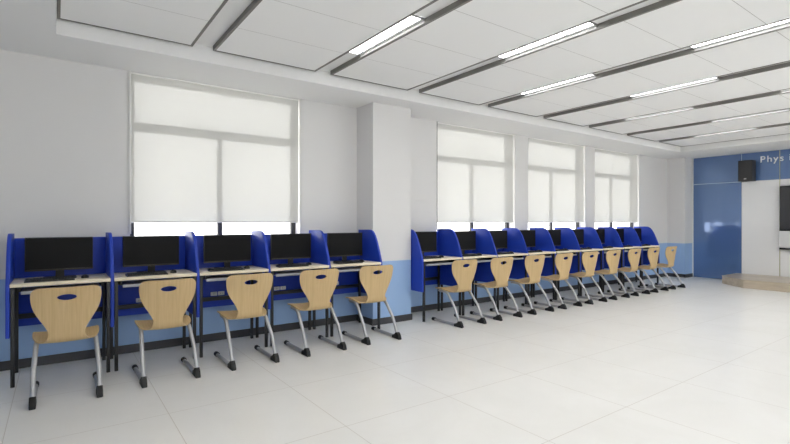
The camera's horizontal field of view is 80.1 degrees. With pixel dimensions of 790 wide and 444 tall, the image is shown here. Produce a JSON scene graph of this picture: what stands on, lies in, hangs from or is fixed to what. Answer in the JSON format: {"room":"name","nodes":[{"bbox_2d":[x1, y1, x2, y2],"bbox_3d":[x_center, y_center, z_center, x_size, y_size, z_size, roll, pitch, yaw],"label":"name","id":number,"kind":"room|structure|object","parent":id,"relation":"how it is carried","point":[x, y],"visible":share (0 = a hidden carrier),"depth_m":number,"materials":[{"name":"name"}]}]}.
{"room":"computer lab","nodes":[
{"label":"computer lab","id":0,"kind":"room"},
{"bbox_2d":[0,49,691,361],"bbox_3d":[1.248,-0.166,6.871,12.910,2.732,0.560,0,0,-36],"label":"wall","id":1,"kind":"structure","parent":0,"point":[371,166],"depth_m":5.33,"materials":[{"name":"white paint"}]},
{"bbox_2d":[130,223,294,235],"bbox_3d":[-1.800,-0.545,4.876,1.680,1.690,0.190,0,0,-36],"label":"window","id":2,"kind":"structure","parent":1,"relation":"in","point":[219,225],"depth_m":4.92,"materials":[{"name":"grey"}]},
{"bbox_2d":[127,71,300,235],"bbox_3d":[-1.768,-0.631,4.822,1.717,1.517,0.059,0,0,-36],"label":"roller blind","id":3,"kind":"object","parent":1,"relation":"attached to","point":[199,153],"visible":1,"depth_m":4.73,"materials":[{"name":"fabric"}]},
{"bbox_2d":[0,273,692,370],"bbox_3d":[1.310,1.163,6.785,12.610,0.075,0.372,0,0,-36],"label":"baseboard","id":4,"kind":"structure","parent":1,"relation":"attached to","point":[86,354],"depth_m":4.99,"materials":[{"name":"grey"}]},
{"bbox_2d":[437,122,513,222],"bbox_3d":[1.221,-0.644,6.981,1.616,1.489,0.045,0,0,-36],"label":"roller blind","id":5,"kind":"object","parent":1,"relation":"attached to","point":[475,167],"visible":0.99,"depth_m":6.93,"materials":[{"name":"fabric"}]},
{"bbox_2d":[469,223,508,230],"bbox_3d":[1.191,-0.545,7.027,1.630,1.690,0.190,0,0,-36],"label":"window","id":6,"kind":"structure","parent":1,"relation":"in","point":[471,225],"depth_m":7.08,"materials":[{"name":"grey metal"}]},
{"bbox_2d":[528,137,583,221],"bbox_3d":[2.800,-0.689,8.120,1.582,1.394,0.039,0,0,-36],"label":"roller blind","id":7,"kind":"object","parent":1,"relation":"attached to","point":[555,169],"visible":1,"depth_m":8.07,"materials":[{"name":"fabric"}]},
{"bbox_2d":[549,222,578,229],"bbox_3d":[2.766,-0.545,8.160,1.610,1.690,0.190,0,0,-36],"label":"window","id":8,"kind":"structure","parent":1,"relation":"in","point":[550,223],"depth_m":8.21,"materials":[{"name":"grey"}]},
{"bbox_2d":[595,148,637,221],"bbox_3d":[4.363,-0.689,9.244,1.592,1.394,0.039,0,0,-36],"label":"roller blind","id":9,"kind":"object","parent":1,"relation":"attached to","point":[616,173],"visible":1,"depth_m":9.20,"materials":[{"name":"fabric"}]},
{"bbox_2d":[609,222,632,227],"bbox_3d":[4.329,-0.545,9.284,1.620,1.690,0.190,0,0,-36],"label":"window","id":10,"kind":"structure","parent":1,"relation":"in","point":[610,223],"depth_m":9.34,"materials":[{"name":"grey"}]},
{"bbox_2d":[0,276,789,443],"bbox_3d":[3.513,1.250,3.721,12.910,0.100,8.320,0,0,-36],"label":"floor","id":11,"kind":"structure","parent":0,"point":[706,361],"depth_m":3.43,"materials":[{"name":"tile"}]},
{"bbox_2d":[5,233,110,387],"bbox_3d":[-2.672,0.644,3.754,0.650,1.112,0.495,0,0,-36],"label":"computer desk","id":12,"kind":"object","parent":11,"relation":"on","point":[18,309],"visible":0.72,"depth_m":3.76,"materials":[{"name":"blue laminate"}]},
{"bbox_2d":[24,276,74,282],"bbox_3d":[-2.642,0.439,3.600,0.310,0.021,0.110,0,0,-35],"label":"keyboard","id":13,"kind":"object","parent":12,"relation":"on","point":[31,280],"visible":1,"depth_m":3.58,"materials":[{"name":"black plastic"}]},
{"bbox_2d":[24,237,92,277],"bbox_3d":[-2.696,0.286,3.782,0.447,0.328,0.180,0,0,-36],"label":"computer monitor","id":14,"kind":"object","parent":12,"relation":"on","point":[59,254],"visible":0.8,"depth_m":3.76,"materials":[{"name":"black plastic"}]},
{"bbox_2d":[17,282,103,294],"bbox_3d":[-2.640,0.504,3.732,0.542,0.059,0.358,0,0,-36],"label":"keyboard tray","id":15,"kind":"object","parent":12,"relation":"on","point":[27,290],"depth_m":3.70,"materials":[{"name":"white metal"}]},
{"bbox_2d":[28,285,102,409],"bbox_3d":[-2.317,0.822,3.320,0.409,0.757,0.527,0,0,-35],"label":"chair","id":16,"kind":"object","parent":11,"relation":"on","point":[63,320],"visible":1,"depth_m":3.22,"materials":[{"name":"brown wood"}]},
{"bbox_2d":[106,232,196,370],"bbox_3d":[-2.144,0.644,4.133,0.650,1.112,0.495,0,0,-36],"label":"computer desk","id":17,"kind":"object","parent":11,"relation":"on","point":[125,300],"visible":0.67,"depth_m":4.16,"materials":[{"name":"blue laminate"}]},
{"bbox_2d":[125,271,167,276],"bbox_3d":[-2.104,0.439,3.986,0.310,0.021,0.110,0,0,-36],"label":"keyboard","id":18,"kind":"object","parent":17,"relation":"on","point":[156,272],"visible":1,"depth_m":3.96,"materials":[{"name":"black plastic"}]},
{"bbox_2d":[123,235,178,272],"bbox_3d":[-2.159,0.286,4.169,0.447,0.328,0.180,0,0,-36],"label":"computer monitor","id":19,"kind":"object","parent":17,"relation":"on","point":[150,251],"visible":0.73,"depth_m":4.15,"materials":[{"name":"black plastic"}]},
{"bbox_2d":[118,277,189,287],"bbox_3d":[-2.112,0.504,4.111,0.542,0.059,0.358,0,0,-36],"label":"keyboard tray","id":20,"kind":"object","parent":17,"relation":"on","point":[136,283],"depth_m":4.01,"materials":[{"name":"white metal"}]},
{"bbox_2d":[132,278,200,387],"bbox_3d":[-1.814,0.822,3.719,0.409,0.757,0.527,0,0,-36],"label":"chair","id":21,"kind":"object","parent":11,"relation":"on","point":[167,309],"visible":1,"depth_m":3.62,"materials":[{"name":"brown wood"}]},
{"bbox_2d":[185,231,268,357],"bbox_3d":[-1.617,0.644,4.513,0.650,1.112,0.495,0,0,-36],"label":"computer desk","id":22,"kind":"object","parent":11,"relation":"on","point":[211,290],"visible":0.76,"depth_m":4.50,"materials":[{"name":"blue laminate"}]},
{"bbox_2d":[207,267,244,271],"bbox_3d":[-1.568,0.439,4.372,0.310,0.021,0.110,0,0,-36],"label":"keyboard","id":23,"kind":"object","parent":22,"relation":"on","point":[228,268],"visible":1,"depth_m":4.34,"materials":[{"name":"black plastic"}]},
{"bbox_2d":[203,234,250,267],"bbox_3d":[-1.623,0.286,4.554,0.447,0.328,0.180,0,0,-36],"label":"computer monitor","id":24,"kind":"object","parent":22,"relation":"on","point":[226,249],"visible":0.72,"depth_m":4.53,"materials":[{"name":"black plastic"}]},
{"bbox_2d":[203,272,261,281],"bbox_3d":[-1.585,0.504,4.490,0.542,0.059,0.358,0,0,-36],"label":"keyboard tray","id":25,"kind":"object","parent":22,"relation":"on","point":[214,277],"depth_m":4.37,"materials":[{"name":"white metal"}]},
{"bbox_2d":[214,273,279,370],"bbox_3d":[-1.302,0.822,4.112,0.409,0.757,0.527,0,0,-36],"label":"chair","id":26,"kind":"object","parent":11,"relation":"on","point":[249,300],"visible":1,"depth_m":4.02,"materials":[{"name":"brown wood"}]},
{"bbox_2d":[252,231,328,345],"bbox_3d":[-1.089,0.644,4.892,0.650,1.112,0.495,0,0,-36],"label":"computer desk","id":27,"kind":"object","parent":11,"relation":"on","point":[286,280],"visible":0.59,"depth_m":4.88,"materials":[{"name":"blue laminate"}]},
{"bbox_2d":[270,233,310,264],"bbox_3d":[-1.094,0.286,4.935,0.447,0.328,0.180,0,0,-36],"label":"computer monitor","id":28,"kind":"object","parent":27,"relation":"on","point":[290,247],"visible":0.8,"depth_m":4.91,"materials":[{"name":"black plastic"}]},
{"bbox_2d":[276,263,308,267],"bbox_3d":[-1.039,0.439,4.752,0.310,0.021,0.110,0,0,-34],"label":"keyboard","id":29,"kind":"object","parent":27,"relation":"on","point":[301,264],"visible":1,"depth_m":4.72,"materials":[{"name":"black plastic"}]},
{"bbox_2d":[274,268,322,276],"bbox_3d":[-1.057,0.504,4.870,0.542,0.059,0.358,0,0,-36],"label":"keyboard tray","id":30,"kind":"object","parent":27,"relation":"on","point":[292,272],"depth_m":4.80,"materials":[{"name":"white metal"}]},
{"bbox_2d":[284,268,346,356],"bbox_3d":[-0.768,0.822,4.502,0.409,0.757,0.527,0,0,-36],"label":"chair","id":31,"kind":"object","parent":11,"relation":"on","point":[318,292],"visible":1,"depth_m":4.41,"materials":[{"name":"brown wood"}]},
{"bbox_2d":[309,230,381,336],"bbox_3d":[-0.551,0.644,5.279,0.675,1.112,0.495,0,0,-36],"label":"computer desk","id":32,"kind":"object","parent":11,"relation":"on","point":[349,281],"visible":0.54,"depth_m":5.34,"materials":[{"name":"blue plastic"}]},
{"bbox_2d":[327,233,361,261],"bbox_3d":[-0.568,0.286,5.313,0.447,0.328,0.180,0,0,-36],"label":"computer monitor","id":33,"kind":"object","parent":32,"relation":"on","point":[343,245],"visible":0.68,"depth_m":5.29,"materials":[{"name":"black plastic"}]},
{"bbox_2d":[333,260,362,263],"bbox_3d":[-0.513,0.439,5.131,0.310,0.021,0.110,0,0,-34],"label":"keyboard","id":34,"kind":"object","parent":32,"relation":"on","point":[355,261],"visible":1,"depth_m":5.10,"materials":[{"name":"black plastic"}]},
{"bbox_2d":[333,265,374,271],"bbox_3d":[-0.529,0.504,5.250,0.542,0.059,0.358,0,0,-36],"label":"keyboard tray","id":35,"kind":"object","parent":32,"relation":"on","point":[355,268],"depth_m":5.22,"materials":[{"name":"white metal"}]},
{"bbox_2d":[342,265,401,344],"bbox_3d":[-0.248,0.822,4.901,0.409,0.757,0.527,0,0,-35],"label":"chair","id":36,"kind":"object","parent":11,"relation":"on","point":[375,286],"visible":1,"depth_m":4.80,"materials":[{"name":"brown wood"}]},
{"bbox_2d":[411,229,461,321],"bbox_3d":[0.450,0.644,5.998,0.650,1.112,0.495,0,0,-36],"label":"computer desk","id":37,"kind":"object","parent":11,"relation":"on","point":[424,272],"visible":0.58,"depth_m":5.77,"materials":[{"name":"blue plastic"}]},
{"bbox_2d":[416,231,436,256],"bbox_3d":[0.351,0.286,5.998,0.447,0.328,0.180,0,0,-36],"label":"computer monitor","id":38,"kind":"object","parent":37,"relation":"on","point":[427,240],"visible":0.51,"depth_m":6.02,"materials":[{"name":"black plastic"}]},
{"bbox_2d":[423,256,440,258],"bbox_3d":[0.417,0.439,5.800,0.310,0.021,0.110,0,0,-34],"label":"keyboard","id":39,"kind":"object","parent":37,"relation":"on","point":[427,257],"visible":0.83,"depth_m":5.78,"materials":[{"name":"black plastic"}]},
{"bbox_2d":[425,260,454,265],"bbox_3d":[0.481,0.504,5.976,0.542,0.059,0.358,0,0,-36],"label":"keyboard tray","id":40,"kind":"object","parent":37,"relation":"on","point":[433,262],"depth_m":5.86,"materials":[{"name":"black metal"}]},
{"bbox_2d":[432,259,486,327],"bbox_3d":[0.764,0.822,5.635,0.409,0.757,0.527,0,0,-35],"label":"chair","id":41,"kind":"object","parent":11,"relation":"on","point":[464,276],"visible":1,"depth_m":5.54,"materials":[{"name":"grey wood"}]},
{"bbox_2d":[437,229,496,315],"bbox_3d":[0.978,0.644,6.378,0.650,1.112,0.495,0,0,-36],"label":"computer desk","id":42,"kind":"object","parent":11,"relation":"on","point":[448,243],"visible":0.44,"depth_m":6.23,"materials":[{"name":"blue laminate"}]},
{"bbox_2d":[454,231,475,254],"bbox_3d":[0.931,0.286,6.416,0.447,0.328,0.180,0,0,-36],"label":"computer monitor","id":43,"kind":"object","parent":42,"relation":"on","point":[467,239],"visible":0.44,"depth_m":6.42,"materials":[{"name":"black plastic"}]},
{"bbox_2d":[462,254,481,256],"bbox_3d":[0.998,0.439,6.217,0.310,0.021,0.110,0,0,-35],"label":"keyboard","id":44,"kind":"object","parent":42,"relation":"on","point":[463,255],"visible":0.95,"depth_m":6.20,"materials":[{"name":"black plastic"}]},
{"bbox_2d":[464,257,491,262],"bbox_3d":[1.009,0.504,6.356,0.542,0.059,0.358,0,0,-36],"label":"keyboard tray","id":45,"kind":"object","parent":42,"relation":"on","point":[479,259],"depth_m":6.29,"materials":[{"name":"black metal"}]},
{"bbox_2d":[470,257,522,320],"bbox_3d":[1.292,0.822,6.014,0.409,0.757,0.527,0,0,-35],"label":"chair","id":46,"kind":"object","parent":11,"relation":"on","point":[501,272],"visible":1,"depth_m":5.92,"materials":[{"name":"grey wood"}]},
{"bbox_2d":[471,228,527,309],"bbox_3d":[1.505,0.644,6.758,0.650,1.112,0.495,0,0,-36],"label":"computer desk","id":47,"kind":"object","parent":11,"relation":"on","point":[485,244],"visible":0.6,"depth_m":6.59,"materials":[{"name":"blue plastic"}]},
{"bbox_2d":[489,230,506,252],"bbox_3d":[1.459,0.286,6.795,0.447,0.328,0.180,0,0,-36],"label":"computer monitor","id":48,"kind":"object","parent":47,"relation":"on","point":[499,237],"visible":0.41,"depth_m":6.81,"materials":[{"name":"black plastic"}]},
{"bbox_2d":[497,252,513,254],"bbox_3d":[1.526,0.439,6.597,0.310,0.021,0.110,0,0,-34],"label":"keyboard","id":49,"kind":"object","parent":47,"relation":"on","point":[499,253],"visible":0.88,"depth_m":6.58,"materials":[{"name":"black plastic"}]},
{"bbox_2d":[499,255,523,259],"bbox_3d":[1.537,0.504,6.735,0.542,0.059,0.358,0,0,-36],"label":"keyboard tray","id":50,"kind":"object","parent":47,"relation":"on","point":[515,257],"depth_m":6.66,"materials":[{"name":"black metal"}]},
{"bbox_2d":[502,228,555,304],"bbox_3d":[2.033,0.644,7.137,0.650,1.112,0.495,0,0,-36],"label":"computer desk","id":51,"kind":"object","parent":11,"relation":"on","point":[516,243],"visible":0.56,"depth_m":6.95,"materials":[{"name":"blue plastic"}]},
{"bbox_2d":[520,230,535,246],"bbox_3d":[1.987,0.286,7.175,0.447,0.328,0.180,0,0,-36],"label":"computer monitor","id":52,"kind":"object","parent":51,"relation":"on","point":[528,235],"visible":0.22,"depth_m":7.20,"materials":[{"name":"black plastic"}]},
{"bbox_2d":[537,254,551,257],"bbox_3d":[2.065,0.504,7.115,0.542,0.059,0.358,0,0,-36],"label":"keyboard tray","id":53,"kind":"object","parent":51,"relation":"on","point":[546,255],"depth_m":7.16,"materials":[{"name":"black metal"}]},
{"bbox_2d":[504,255,553,314],"bbox_3d":[1.819,0.822,6.394,0.409,0.757,0.527,0,0,-35],"label":"chair","id":54,"kind":"object","parent":11,"relation":"on","point":[534,269],"visible":1,"depth_m":6.30,"materials":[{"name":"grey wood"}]},
{"bbox_2d":[529,228,580,299],"bbox_3d":[2.561,0.644,7.516,0.650,1.112,0.495,0,0,-36],"label":"computer desk","id":55,"kind":"object","parent":11,"relation":"on","point":[543,240],"visible":0.46,"depth_m":7.30,"materials":[{"name":"blue plastic"}]},
{"bbox_2d":[548,229,560,245],"bbox_3d":[2.515,0.286,7.554,0.447,0.328,0.180,0,0,-36],"label":"computer monitor","id":56,"kind":"object","parent":55,"relation":"on","point":[555,234],"visible":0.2,"depth_m":7.60,"materials":[{"name":"black plastic"}]},
{"bbox_2d":[534,253,581,308],"bbox_3d":[2.347,0.822,6.773,0.409,0.757,0.527,0,0,-36],"label":"chair","id":57,"kind":"object","parent":11,"relation":"on","point":[563,266],"visible":0.99,"depth_m":6.68,"materials":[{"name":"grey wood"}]},
{"bbox_2d":[554,227,602,295],"bbox_3d":[3.088,0.644,7.896,0.650,1.112,0.495,0,0,-36],"label":"computer desk","id":58,"kind":"object","parent":11,"relation":"on","point":[569,241],"visible":0.44,"depth_m":7.67,"materials":[{"name":"blue plastic"}]},
{"bbox_2d":[572,229,583,244],"bbox_3d":[3.042,0.286,7.934,0.447,0.328,0.180,0,0,-36],"label":"computer monitor","id":59,"kind":"object","parent":58,"relation":"on","point":[579,233],"visible":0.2,"depth_m":7.98,"materials":[{"name":"black plastic"}]},
{"bbox_2d":[561,251,606,304],"bbox_3d":[2.875,0.822,7.152,0.409,0.757,0.527,0,0,-36],"label":"chair","id":60,"kind":"object","parent":11,"relation":"on","point":[589,263],"visible":0.97,"depth_m":7.06,"materials":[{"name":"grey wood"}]},
{"bbox_2d":[577,227,623,291],"bbox_3d":[3.616,0.644,8.275,0.650,1.112,0.495,0,0,-36],"label":"computer desk","id":61,"kind":"object","parent":11,"relation":"on","point":[591,238],"visible":0.36,"depth_m":8.06,"materials":[{"name":"blue plastic"}]},
{"bbox_2d":[595,229,604,243],"bbox_3d":[3.570,0.286,8.313,0.447,0.328,0.180,0,0,-36],"label":"computer monitor","id":62,"kind":"object","parent":61,"relation":"on","point":[601,232],"visible":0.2,"depth_m":8.36,"materials":[{"name":"black plastic"}]},
{"bbox_2d":[585,250,629,299],"bbox_3d":[3.403,0.822,7.532,0.409,0.757,0.527,0,0,-35],"label":"chair","id":63,"kind":"object","parent":11,"relation":"on","point":[612,261],"visible":0.9,"depth_m":7.44,"materials":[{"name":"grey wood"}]},
{"bbox_2d":[598,227,641,287],"bbox_3d":[4.144,0.644,8.655,0.650,1.112,0.495,0,0,-36],"label":"computer desk","id":64,"kind":"object","parent":11,"relation":"on","point":[612,238],"visible":0.38,"depth_m":8.45,"materials":[{"name":"blue plastic"}]},
{"bbox_2d":[616,229,623,242],"bbox_3d":[4.098,0.286,8.693,0.447,0.328,0.180,0,0,-36],"label":"computer monitor","id":65,"kind":"object","parent":64,"relation":"on","point":[620,231],"visible":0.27,"depth_m":8.75,"materials":[{"name":"black plastic"}]},
{"bbox_2d":[607,248,649,295],"bbox_3d":[3.930,0.822,7.912,0.409,0.757,0.527,0,0,-36],"label":"chair","id":66,"kind":"object","parent":11,"relation":"on","point":[633,258],"visible":0.88,"depth_m":7.82,"materials":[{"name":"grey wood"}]},
{"bbox_2d":[617,226,659,285],"bbox_3d":[4.682,0.644,9.042,0.675,1.112,0.495,0,0,-36],"label":"computer desk","id":67,"kind":"object","parent":11,"relation":"on","point":[631,238],"visible":0.57,"depth_m":9.01,"materials":[{"name":"blue plastic"}]},
{"bbox_2d":[634,228,641,241],"bbox_3d":[4.626,0.286,9.072,0.447,0.328,0.180,0,0,-36],"label":"computer monitor","id":68,"kind":"object","parent":67,"relation":"on","point":[638,230],"visible":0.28,"depth_m":9.14,"materials":[{"name":"black plastic"}]},
{"bbox_2d":[627,247,668,292],"bbox_3d":[4.458,0.822,8.291,0.409,0.757,0.527,0,0,-36],"label":"chair","id":69,"kind":"object","parent":11,"relation":"on","point":[653,257],"visible":0.87,"depth_m":8.20,"materials":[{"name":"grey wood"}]},
{"bbox_2d":[645,246,685,289],"bbox_3d":[4.986,0.822,8.671,0.409,0.757,0.527,0,0,-35],"label":"chair","id":70,"kind":"object","parent":11,"relation":"on","point":[670,255],"visible":0.86,"depth_m":8.58,"materials":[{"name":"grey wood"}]},
{"bbox_2d":[722,273,789,291],"bbox_3d":[8.084,1.124,7.125,1.206,0.152,5.341,0,0,-36],"label":"podium","id":71,"kind":"object","parent":11,"relation":"on","point":[750,281],"visible":1,"depth_m":8.54,"materials":[{"name":"laminate"}]},
{"bbox_2d":[0,0,789,158],"bbox_3d":[3.513,-1.511,3.721,12.910,0.242,8.320,0,0,-36],"label":"ceiling","id":72,"kind":"structure","parent":0,"point":[33,27],"depth_m":4.49,"materials":[{"name":"white paint"}]},
{"bbox_2d":[57,0,227,46],"bbox_3d":[-0.172,-1.511,1.039,0.935,0.042,6.600,0,0,-36],"label":"ceiling panel","id":73,"kind":"object","parent":72,"relation":"attached to","point":[183,22],"visible":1,"depth_m":3.42,"materials":[{"name":"grey"}]},
{"bbox_2d":[213,0,437,71],"bbox_3d":[0.741,-1.511,1.695,0.980,0.042,6.600,0,0,-36],"label":"ceiling panel","id":74,"kind":"object","parent":72,"relation":"attached to","point":[310,35],"visible":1,"depth_m":3.63,"materials":[{"name":"grey"}]},
{"bbox_2d":[349,15,424,57],"bbox_3d":[-0.108,-1.512,3.857,0.165,0.036,0.922,0,0,-36],"label":"recessed light","id":75,"kind":"object","parent":72,"relation":"in","point":[409,24],"visible":0.66,"depth_m":3.81,"materials":[{"name":"white plastic"}]},
{"bbox_2d":[330,0,647,90],"bbox_3d":[1.671,-1.511,2.364,0.980,0.042,6.600,0,0,-36],"label":"ceiling panel","id":76,"kind":"object","parent":72,"relation":"attached to","point":[463,34],"visible":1,"depth_m":3.79,"materials":[{"name":"grey"}]},
{"bbox_2d":[499,22,597,60],"bbox_3d":[1.231,-1.512,3.958,0.165,0.036,0.922,0,0,-36],"label":"recessed light","id":77,"kind":"object","parent":72,"relation":"in","point":[590,26],"visible":0.58,"depth_m":3.93,"materials":[{"name":"white plastic"}]},
{"bbox_2d":[522,74,596,96],"bbox_3d":[1.752,-1.512,5.196,0.165,0.036,0.922,0,0,-36],"label":"recessed light","id":78,"kind":"object","parent":72,"relation":"in","point":[591,76],"visible":0.51,"depth_m":5.19,"materials":[{"name":"white plastic"}]},
{"bbox_2d":[419,0,789,104],"bbox_3d":[2.601,-1.511,3.033,0.980,0.042,6.600,0,0,-36],"label":"ceiling panel","id":79,"kind":"object","parent":72,"relation":"attached to","point":[662,27],"visible":1,"depth_m":3.96,"materials":[{"name":"grey"}]},
{"bbox_2d":[488,26,789,116],"bbox_3d":[3.532,-1.511,3.703,0.980,0.042,6.600,0,0,-36],"label":"ceiling panel","id":80,"kind":"object","parent":72,"relation":"attached to","point":[770,48],"visible":1,"depth_m":4.76,"materials":[{"name":"grey"}]},
{"bbox_2d":[625,106,693,120],"bbox_3d":[3.613,-1.512,6.534,0.165,0.036,0.922,0,0,-36],"label":"recessed light","id":81,"kind":"object","parent":72,"relation":"in","point":[688,108],"visible":0.3,"depth_m":6.53,"materials":[{"name":"white plastic"}]},
{"bbox_2d":[544,62,789,125],"bbox_3d":[4.462,-1.511,4.372,0.980,0.042,6.600,0,0,-36],"label":"ceiling panel","id":82,"kind":"object","parent":72,"relation":"attached to","point":[774,78],"visible":1,"depth_m":5.69,"materials":[{"name":"grey"}]},
{"bbox_2d":[630,77,718,98],"bbox_3d":[3.091,-1.512,5.296,0.165,0.036,0.922,0,0,-36],"label":"recessed light","id":83,"kind":"object","parent":72,"relation":"in","point":[716,78],"visible":0.46,"depth_m":5.30,"materials":[{"name":"white plastic"}]},
{"bbox_2d":[589,91,789,133],"bbox_3d":[5.393,-1.511,5.041,0.980,0.042,6.600,0,0,-36],"label":"ceiling panel","id":84,"kind":"object","parent":72,"relation":"attached to","point":[773,101],"visible":0.97,"depth_m":6.47,"materials":[{"name":"grey"}]},
{"bbox_2d":[627,109,789,140],"bbox_3d":[6.323,-1.511,5.710,0.980,0.042,6.600,0,0,-36],"label":"ceiling panel","id":85,"kind":"object","parent":72,"relation":"attached to","point":[708,127],"visible":0.9,"depth_m":7.43,"materials":[{"name":"grey"}]},
{"bbox_2d":[659,123,789,146],"bbox_3d":[7.232,-1.511,6.363,0.927,0.042,6.600,0,0,-36],"label":"ceiling panel","id":86,"kind":"object","parent":72,"relation":"attached to","point":[781,129],"visible":0.83,"depth_m":8.21,"materials":[{"name":"grey"}]},
{"bbox_2d":[694,128,755,136],"bbox_3d":[5.474,-1.512,7.872,0.165,0.036,0.922,0,0,-36],"label":"recessed light","id":87,"kind":"object","parent":72,"relation":"in","point":[749,128],"visible":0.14,"depth_m":7.89,"materials":[{"name":"white plastic"}]},
{"bbox_2d":[691,19,789,50],"bbox_3d":[2.827,-1.512,3.702,0.165,0.036,0.922,0,0,-36],"label":"recessed light","id":88,"kind":"object","parent":72,"relation":"in","point":[786,23],"visible":0.54,"depth_m":3.81,"materials":[{"name":"white plastic"}]},
{"bbox_2d":[712,109,787,121],"bbox_3d":[4.952,-1.512,6.634,0.165,0.036,0.922,0,0,-36],"label":"recessed light","id":89,"kind":"object","parent":72,"relation":"in","point":[783,110],"visible":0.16,"depth_m":6.65,"materials":[{"name":"white plastic"}]},
{"bbox_2d":[693,149,789,278],"bbox_3d":[8.860,-0.166,7.221,0.162,2.732,7.760,0,0,-36],"label":"wall","id":90,"kind":"structure","parent":0,"point":[737,224],"depth_m":9.61,"materials":[{"name":"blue paint"}]},
{"bbox_2d":[692,159,693,276],"bbox_3d":[6.536,-0.095,10.313,0.005,2.590,0.025,0,0,-36],"label":"trim","id":91,"kind":"structure","parent":90,"relation":"attached to","point":[692,159],"depth_m":10.30,"materials":[{"name":"white"}]},
{"bbox_2d":[738,160,755,181],"bbox_3d":[7.044,-1.020,9.401,0.245,0.410,0.236,0,0,-36],"label":"wall speaker","id":92,"kind":"object","parent":90,"relation":"attached to","point":[746,169],"visible":1,"depth_m":9.32,"materials":[{"name":"grey plastic"}]},
{"bbox_2d":[739,160,751,180],"bbox_3d":[6.950,-1.020,9.333,0.009,0.390,0.216,0,0,-36],"label":"grille","id":93,"kind":"object","parent":92,"relation":"attached to","point":[745,166],"depth_m":9.32,"materials":[{"name":"black metal"}]},
{"bbox_2d":[760,154,789,163],"bbox_3d":[7.438,-1.217,9.044,0.018,0.163,0.660,0,0,-36],"label":"lettering","id":94,"kind":"object","parent":90,"relation":"attached to","point":[761,159],"depth_m":9.21,"materials":[{"name":"white"}]},
{"bbox_2d":[779,186,789,249],"bbox_3d":[7.983,-0.083,8.213,0.102,1.215,2.015,0,0,-36],"label":"smart display","id":95,"kind":"object","parent":90,"relation":"attached to","point":[784,233],"visible":1,"depth_m":8.93,"materials":[{"name":"black plastic"}]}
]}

